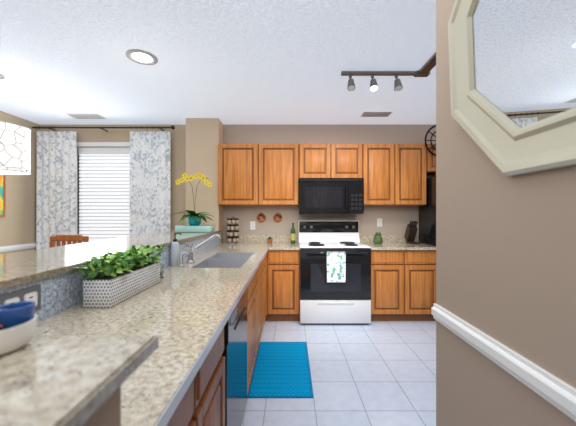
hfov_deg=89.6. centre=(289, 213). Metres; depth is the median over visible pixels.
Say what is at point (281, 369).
rug
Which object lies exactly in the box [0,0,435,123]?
ceiling
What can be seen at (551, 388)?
trim
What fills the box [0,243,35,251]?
trim
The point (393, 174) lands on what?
upper cabinet
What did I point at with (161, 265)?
glass jar
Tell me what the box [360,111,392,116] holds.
ceiling vent
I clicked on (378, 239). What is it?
decor
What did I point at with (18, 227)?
wall
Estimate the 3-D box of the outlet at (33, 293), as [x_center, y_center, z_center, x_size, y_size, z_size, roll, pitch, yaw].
[-0.905,0.300,0.975,0.011,0.090,0.160,0,0,0]
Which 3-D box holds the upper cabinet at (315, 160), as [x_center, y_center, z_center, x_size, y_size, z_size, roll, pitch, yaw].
[0.525,-0.680,3.884,0.816,0.450,0.327,0,0,0]
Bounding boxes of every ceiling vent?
[66,113,106,118]
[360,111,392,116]
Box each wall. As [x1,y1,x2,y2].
[0,111,38,254]
[39,124,435,243]
[81,386,120,425]
[436,0,575,425]
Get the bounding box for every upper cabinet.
[218,144,298,205]
[299,144,361,177]
[362,144,425,205]
[426,144,435,174]
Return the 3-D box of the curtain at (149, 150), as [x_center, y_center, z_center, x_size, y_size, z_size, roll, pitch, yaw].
[-1.920,0.068,3.973,0.560,2.405,0.034,0,0,0]
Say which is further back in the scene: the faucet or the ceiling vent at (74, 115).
the ceiling vent at (74, 115)
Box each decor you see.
[257,212,281,222]
[373,232,382,243]
[424,125,435,155]
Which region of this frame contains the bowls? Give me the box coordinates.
[0,301,36,354]
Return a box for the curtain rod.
[32,125,174,131]
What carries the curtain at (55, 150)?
hanging from the curtain rod
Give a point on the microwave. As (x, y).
(316, 195)
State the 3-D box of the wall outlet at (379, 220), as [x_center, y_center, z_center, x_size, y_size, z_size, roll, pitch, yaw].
[1.250,0.120,4.045,0.072,0.116,0.008,0,0,0]
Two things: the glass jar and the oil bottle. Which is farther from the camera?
the oil bottle
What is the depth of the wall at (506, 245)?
0.92 m
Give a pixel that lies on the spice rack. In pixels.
(233, 235)
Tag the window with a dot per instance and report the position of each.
(78, 144)
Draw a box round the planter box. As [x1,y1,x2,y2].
[72,244,165,307]
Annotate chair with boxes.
[49,235,88,247]
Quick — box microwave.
[298,178,363,213]
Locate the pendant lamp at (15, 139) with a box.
[0,74,30,175]
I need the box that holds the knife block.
[404,221,419,243]
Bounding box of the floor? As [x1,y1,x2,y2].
[241,317,435,425]
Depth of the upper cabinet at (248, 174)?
3.72 m
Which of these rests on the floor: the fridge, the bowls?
the fridge
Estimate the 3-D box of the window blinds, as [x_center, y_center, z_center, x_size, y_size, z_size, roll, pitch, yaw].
[-2.565,-0.220,4.082,0.804,1.436,0.045,0,0,0]
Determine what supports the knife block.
on the base unit at (403, 274)
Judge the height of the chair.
1.068 m
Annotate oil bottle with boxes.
[290,223,295,242]
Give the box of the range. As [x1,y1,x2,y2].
[298,220,370,324]
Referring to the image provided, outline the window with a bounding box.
[76,142,129,241]
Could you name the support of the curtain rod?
attached to the wall at (395, 219)
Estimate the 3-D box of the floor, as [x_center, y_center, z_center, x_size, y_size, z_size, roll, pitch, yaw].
[-0.300,1.320,1.225,6.640,0.060,5.890,0,0,0]
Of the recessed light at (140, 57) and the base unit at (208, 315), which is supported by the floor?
the base unit at (208, 315)
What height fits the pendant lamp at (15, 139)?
0.872 m
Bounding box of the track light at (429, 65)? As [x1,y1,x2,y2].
[341,52,435,90]
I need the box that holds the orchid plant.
[171,172,218,231]
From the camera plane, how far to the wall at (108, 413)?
0.44 m
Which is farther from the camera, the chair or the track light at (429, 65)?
the chair
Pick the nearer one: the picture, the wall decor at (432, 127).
the picture
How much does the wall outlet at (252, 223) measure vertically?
0.116 m
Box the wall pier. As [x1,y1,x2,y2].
[186,118,222,241]
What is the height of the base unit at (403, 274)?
1.000 m
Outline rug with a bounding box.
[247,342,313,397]
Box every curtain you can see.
[36,131,75,248]
[130,131,169,235]
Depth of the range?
3.33 m
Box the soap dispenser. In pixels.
[170,233,180,265]
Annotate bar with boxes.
[0,230,220,425]
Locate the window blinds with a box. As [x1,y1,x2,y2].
[78,147,129,242]
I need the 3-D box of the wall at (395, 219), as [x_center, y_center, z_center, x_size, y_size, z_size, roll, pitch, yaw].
[-0.300,0.020,4.110,6.640,2.540,0.120,0,0,0]
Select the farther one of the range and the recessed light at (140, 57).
the range
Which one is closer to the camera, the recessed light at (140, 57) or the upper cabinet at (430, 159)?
the recessed light at (140, 57)
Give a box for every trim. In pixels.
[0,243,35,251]
[431,303,575,420]
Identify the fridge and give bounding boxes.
[419,176,435,245]
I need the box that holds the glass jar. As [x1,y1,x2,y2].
[160,264,163,278]
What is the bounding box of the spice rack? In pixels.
[226,217,239,243]
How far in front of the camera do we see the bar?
0.42 m
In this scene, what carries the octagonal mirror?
attached to the wall at (506, 245)
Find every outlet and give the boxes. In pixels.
[0,284,40,310]
[250,221,254,229]
[377,218,381,226]
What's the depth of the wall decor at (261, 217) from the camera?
4.02 m
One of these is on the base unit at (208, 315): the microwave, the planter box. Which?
the planter box
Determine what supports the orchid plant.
on the bar
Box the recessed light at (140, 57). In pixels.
[126,49,157,64]
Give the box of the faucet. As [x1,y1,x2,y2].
[178,234,221,266]
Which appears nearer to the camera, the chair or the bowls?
the bowls
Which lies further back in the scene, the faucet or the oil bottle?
the oil bottle
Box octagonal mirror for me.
[448,0,575,175]
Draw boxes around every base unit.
[0,232,299,425]
[359,235,435,320]
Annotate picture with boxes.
[0,175,5,216]
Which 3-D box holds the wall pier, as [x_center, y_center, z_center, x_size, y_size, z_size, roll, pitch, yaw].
[-1.146,0.020,3.915,0.428,2.540,0.270,0,0,0]
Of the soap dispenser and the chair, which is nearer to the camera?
the soap dispenser

